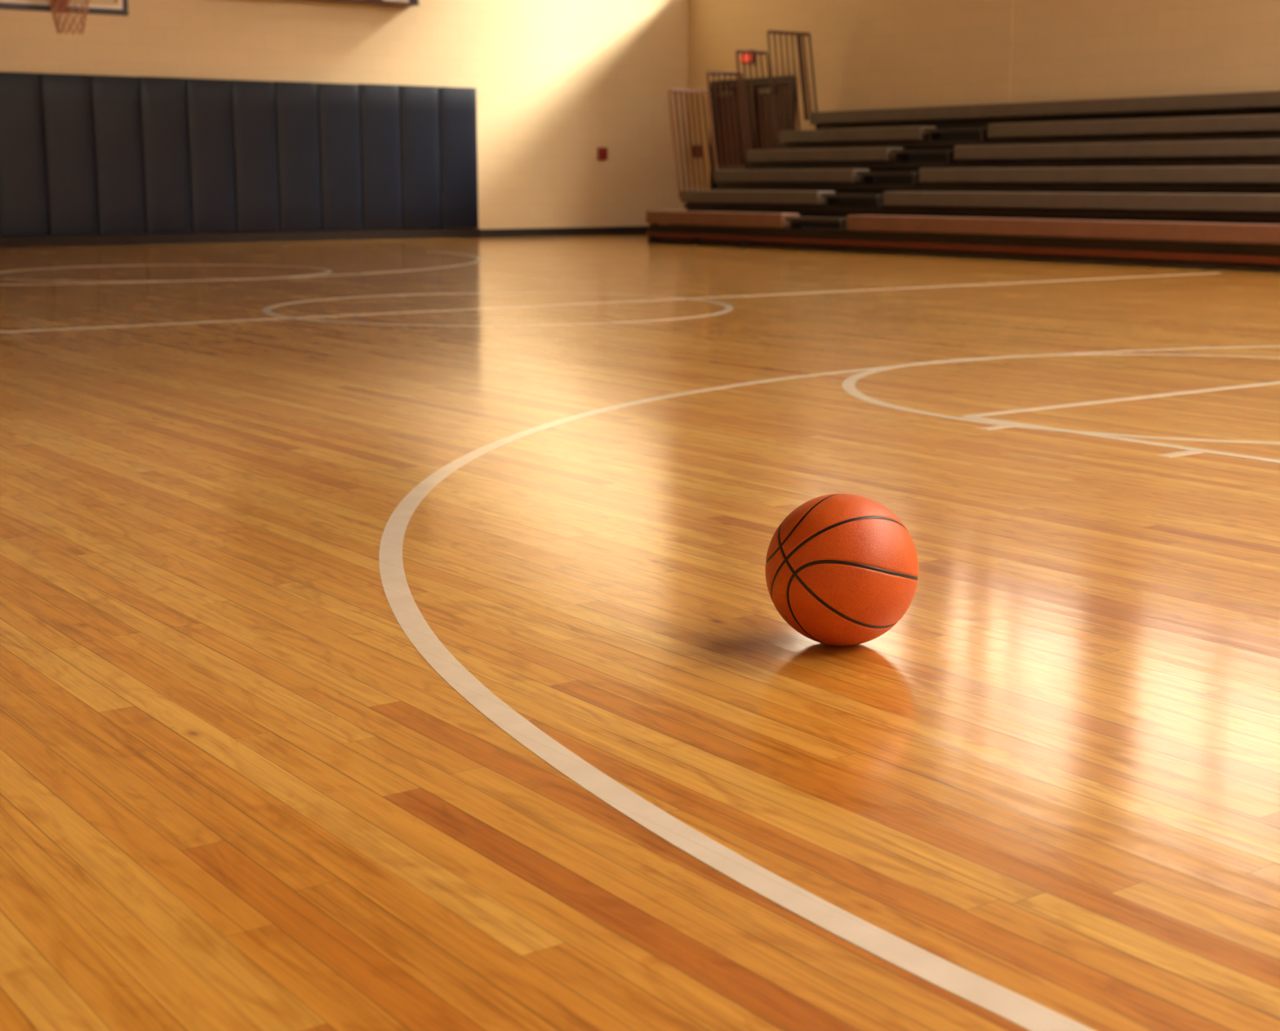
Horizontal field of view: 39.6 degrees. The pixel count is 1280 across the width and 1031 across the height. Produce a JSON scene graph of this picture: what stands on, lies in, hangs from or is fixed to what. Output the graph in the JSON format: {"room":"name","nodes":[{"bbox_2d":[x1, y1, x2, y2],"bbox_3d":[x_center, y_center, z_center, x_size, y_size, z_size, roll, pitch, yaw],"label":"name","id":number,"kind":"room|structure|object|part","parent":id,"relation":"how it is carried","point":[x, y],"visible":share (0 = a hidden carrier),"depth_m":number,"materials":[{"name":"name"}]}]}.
{"room":"indoor basketball gym","nodes":[
{"label":"indoor basketball gym","id":0,"kind":"room"},
{"bbox_2d":[0,0,688,236],"bbox_3d":[-8.005,-6.473,17.955,21.800,7.700,0.300,-8,13,-35],"label":"wall","id":1,"kind":"structure","parent":0,"point":[556,82],"depth_m":22.61,"materials":[{"name":"beige paint"}]},
{"bbox_2d":[0,71,48,236],"bbox_3d":[-6.699,-3.887,19.164,0.534,1.730,0.069,-8,13,-35],"label":"pad","id":2,"kind":"object","parent":1,"relation":"attached to","point":[23,192],"visible":1,"depth_m":19.15,"materials":[{"name":"blue plastic"}]},
{"bbox_2d":[0,0,128,34],"bbox_3d":[-6.073,-5.650,17.152,1.320,2.135,3.510,-8,13,-35],"label":"basketball hoop","id":3,"kind":"object","parent":1,"relation":"attached to","point":[55,6],"visible":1,"depth_m":16.19,"materials":[{"name":"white glass"}]},
{"bbox_3d":[-5.343,-5.090,16.237,1.320,0.950,0.045,-8,13,-35],"label":"board frame","id":4,"kind":"part","parent":3,"relation":"part of","materials":[{"name":"orange metal"}]},
{"bbox_2d":[39,73,97,235],"bbox_3d":[-6.257,-3.947,19.479,0.534,1.730,0.069,-8,13,-35],"label":"pad","id":5,"kind":"object","parent":1,"relation":"attached to","point":[65,99],"visible":1,"depth_m":19.44,"materials":[{"name":"blue plastic"}]},
{"bbox_2d":[88,75,145,235],"bbox_3d":[-5.815,-4.006,19.794,0.534,1.730,0.069,-8,13,-35],"label":"pad","id":6,"kind":"object","parent":1,"relation":"attached to","point":[114,100],"visible":1,"depth_m":19.76,"materials":[{"name":"blue plastic"}]},
{"bbox_2d":[137,76,191,234],"bbox_3d":[-5.374,-4.067,20.110,0.534,1.732,0.069,-8,13,-35],"label":"pad","id":7,"kind":"object","parent":1,"relation":"attached to","point":[162,100],"visible":1,"depth_m":20.07,"materials":[{"name":"leather"}]},
{"bbox_2d":[184,78,236,233],"bbox_3d":[-4.932,-4.125,20.425,0.534,1.730,0.069,-8,13,-35],"label":"pad","id":8,"kind":"object","parent":1,"relation":"attached to","point":[208,101],"visible":1,"depth_m":20.39,"materials":[{"name":"leather"}]},
{"bbox_2d":[230,80,279,232],"bbox_3d":[-4.490,-4.185,20.741,0.534,1.730,0.069,-8,13,-35],"label":"pad","id":9,"kind":"object","parent":1,"relation":"attached to","point":[252,102],"visible":1,"depth_m":20.71,"materials":[{"name":"leather"}]},
{"bbox_2d":[274,80,321,231],"bbox_3d":[-4.048,-4.245,21.056,0.534,1.732,0.069,-8,13,-35],"label":"pad","id":10,"kind":"object","parent":1,"relation":"attached to","point":[296,111],"visible":1,"depth_m":21.02,"materials":[{"name":"leather"}]},
{"bbox_2d":[316,82,362,231],"bbox_3d":[-3.607,-4.304,21.371,0.534,1.730,0.069,-8,13,-35],"label":"pad","id":11,"kind":"object","parent":1,"relation":"attached to","point":[338,104],"visible":1,"depth_m":21.34,"materials":[{"name":"leather"}]},
{"bbox_2d":[307,0,419,6],"bbox_3d":[-3.758,-6.653,20.716,2.540,1.250,0.240,-8,13,-35],"label":"scoreboard","id":12,"kind":"object","parent":1,"relation":"attached to","point":[386,2],"visible":1,"depth_m":21.25,"materials":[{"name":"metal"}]},
{"bbox_3d":[-2.925,-6.239,21.272,0.340,0.170,0.020,-8,13,-35],"label":"panel","id":13,"kind":"part","parent":12,"relation":"part of","materials":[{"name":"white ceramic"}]},
{"bbox_2d":[358,84,402,230],"bbox_3d":[-3.165,-4.366,21.686,0.534,1.736,0.069,-8,13,-35],"label":"pad","id":14,"kind":"object","parent":1,"relation":"attached to","point":[379,104],"visible":1,"depth_m":21.65,"materials":[{"name":"leather"}]},
{"bbox_2d":[399,84,440,229],"bbox_3d":[-2.723,-4.426,22.001,0.534,1.736,0.069,-8,13,-35],"label":"pad","id":15,"kind":"object","parent":1,"relation":"attached to","point":[418,104],"visible":1,"depth_m":21.97,"materials":[{"name":"leather"}]},
{"bbox_2d":[438,86,478,228],"bbox_3d":[-2.282,-4.484,22.317,0.534,1.734,0.069,-8,13,-35],"label":"pad","id":16,"kind":"object","parent":1,"relation":"attached to","point":[457,106],"visible":1,"depth_m":22.28,"materials":[{"name":"leather"}]},
{"bbox_2d":[480,226,648,237],"bbox_3d":[-0.694,-3.786,23.666,3.360,0.100,0.020,-8,13,-35],"label":"baseboard","id":17,"kind":"structure","parent":1,"relation":"attached to","point":[631,229],"depth_m":23.42,"materials":[{"name":"black rubber"}]},
{"bbox_2d":[597,147,607,159],"bbox_3d":[-0.492,-4.799,23.589,0.130,0.160,0.075,-8,13,-35],"label":"fire alarm","id":18,"kind":"object","parent":1,"relation":"attached to","point":[602,152],"visible":1,"depth_m":23.56,"materials":[{"name":"red plastic"}]},
{"bbox_2d":[0,233,1279,1030],"bbox_3d":[0.547,-0.556,7.093,21.200,0.101,28.800,-8,13,-35],"label":"floor","id":19,"kind":"structure","parent":0,"point":[393,637],"depth_m":2.82,"materials":[{"name":"brown wood"}]},
{"bbox_2d":[0,228,479,248],"bbox_3d":[-4.711,-3.242,20.745,6.552,0.115,0.095,-8,13,-35],"label":"board","id":20,"kind":"object","parent":19,"relation":"on","point":[301,236],"visible":1,"depth_m":20.65,"materials":[{"name":"brown wood"}]},
{"bbox_2d":[764,493,918,645],"bbox_3d":[0.316,0.085,2.788,0.239,0.239,0.239,-2,11,-11],"label":"basketball","id":21,"kind":"object","parent":19,"relation":"on","point":[841,569],"visible":1,"depth_m":2.70,"materials":[{"name":"orange rubber"}]},
{"bbox_2d":[646,30,1279,272],"bbox_3d":[6.717,-3.139,13.797,2.790,2.490,18.982,-8,13,-35],"label":"bleachers","id":22,"kind":"object","parent":19,"relation":"on","point":[1187,181],"visible":1,"depth_m":17.62,"materials":[{"name":"wood"}]},
{"bbox_3d":[0.635,-4.377,20.965,0.756,1.256,0.040,-8,13,-35],"label":"guard rail","id":23,"kind":"part","parent":22,"relation":"part of","materials":[{"name":"beige metal"}]},
{"bbox_3d":[0.884,-3.307,19.797,0.260,0.150,2.430,-8,13,-35],"label":"bench seat","id":24,"kind":"part","parent":22,"relation":"part of","materials":[{"name":"brown wood"}]},
{"bbox_3d":[1.068,-4.658,21.232,0.698,1.242,0.040,-8,13,-35],"label":"guard rail","id":25,"kind":"part","parent":22,"relation":"part of","materials":[{"name":"brown metal"}]},
{"bbox_3d":[1.403,-4.946,21.425,0.650,1.268,0.040,-8,13,-35],"label":"guard rail","id":26,"kind":"part","parent":22,"relation":"part of","materials":[{"name":"brown metal"}]},
{"bbox_3d":[1.288,-3.591,20.043,0.260,0.150,2.430,-8,13,-35],"label":"bench seat","id":27,"kind":"part","parent":22,"relation":"part of","materials":[{"name":"brown wood"}]},
{"bbox_3d":[1.693,-3.876,20.288,0.260,0.150,2.430,-8,13,-35],"label":"bench seat","id":28,"kind":"part","parent":22,"relation":"part of","materials":[{"name":"brown wood"}]},
{"bbox_3d":[1.870,-5.247,21.713,0.840,1.284,0.064,-8,13,-35],"label":"guard rail","id":29,"kind":"part","parent":22,"relation":"part of","materials":[{"name":"brown metal"}]},
{"bbox_3d":[2.204,-4.143,22.075,0.050,1.392,0.050,-8,13,-35],"label":"post","id":30,"kind":"part","parent":22,"relation":"part of","materials":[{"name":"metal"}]},
{"bbox_3d":[2.097,-4.160,20.533,0.260,0.150,2.430,-8,13,-35],"label":"bench seat","id":31,"kind":"part","parent":22,"relation":"part of","materials":[{"name":"brown wood"}]},
{"bbox_3d":[2.502,-4.444,20.779,0.260,0.150,2.430,-8,13,-35],"label":"bench seat","id":32,"kind":"part","parent":22,"relation":"part of","materials":[{"name":"brown wood"}]},
{"bbox_3d":[5.654,-1.859,13.220,0.035,0.060,18.930,-8,13,-35],"label":"kick rail","id":33,"kind":"part","parent":22,"relation":"part of","materials":[{"name":"red wood"}]},
{"bbox_3d":[7.755,-3.491,14.466,0.260,0.150,18.930,-8,13,-35],"label":"bench seat","id":34,"kind":"part","parent":22,"relation":"part of","materials":[{"name":"brown wood"}]},
{"bbox_3d":[6.741,-1.811,11.875,0.260,0.150,15.500,-8,13,-35],"label":"bench seat","id":35,"kind":"part","parent":22,"relation":"part of","materials":[{"name":"brown wood"}]},
{"bbox_3d":[7.146,-2.096,12.120,0.260,0.150,15.500,-8,13,-35],"label":"bench seat","id":36,"kind":"part","parent":22,"relation":"part of","materials":[{"name":"brown wood"}]},
{"bbox_3d":[7.550,-2.380,12.366,0.260,0.150,15.500,-8,13,-35],"label":"bench seat","id":37,"kind":"part","parent":22,"relation":"part of","materials":[{"name":"brown wood"}]},
{"bbox_3d":[7.955,-2.665,12.611,0.260,0.150,15.500,-8,13,-35],"label":"bench seat","id":38,"kind":"part","parent":22,"relation":"part of","materials":[{"name":"brown wood"}]},
{"bbox_3d":[8.359,-2.949,12.857,0.260,0.150,15.500,-8,13,-35],"label":"bench seat","id":39,"kind":"part","parent":22,"relation":"part of","materials":[{"name":"brown wood"}]},
{"bbox_2d":[687,0,1279,190],"bbox_3d":[9.244,-5.461,12.597,0.300,7.700,28.800,-8,13,-35],"label":"wall","id":40,"kind":"structure","parent":0,"point":[867,54],"depth_m":20.01,"materials":[{"name":"beige paint"}]},
{"bbox_2d":[692,145,702,158],"bbox_3d":[0.766,-4.961,24.234,0.085,0.170,0.160,-8,13,-35],"label":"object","id":41,"kind":"object","parent":40,"relation":"attached to","point":[693,146],"visible":0.59,"depth_m":24.20,"materials":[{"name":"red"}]},
{"bbox_2d":[740,49,755,63],"bbox_3d":[1.404,-5.981,23.167,0.062,0.160,0.240,-8,13,-35],"label":"exit sign","id":42,"kind":"object","parent":40,"relation":"attached to","point":[752,55],"visible":0.56,"depth_m":23.13,"materials":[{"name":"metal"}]},
{"bbox_2d":[709,75,795,190],"bbox_3d":[1.541,-4.714,23.407,0.240,2.020,1.700,-8,13,-35],"label":"railing","id":43,"kind":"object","parent":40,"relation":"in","point":[774,144],"depth_m":23.36,"materials":[{"name":"metal"}]},
{"bbox_2d":[986,0,1013,103],"bbox_3d":[3.992,-7.295,19.343,0.006,6.600,0.350,-8,13,-35],"label":"trim","id":44,"kind":"structure","parent":40,"relation":"attached to","point":[1001,11],"depth_m":19.74,"materials":[{"name":"beige paint"}]}
]}

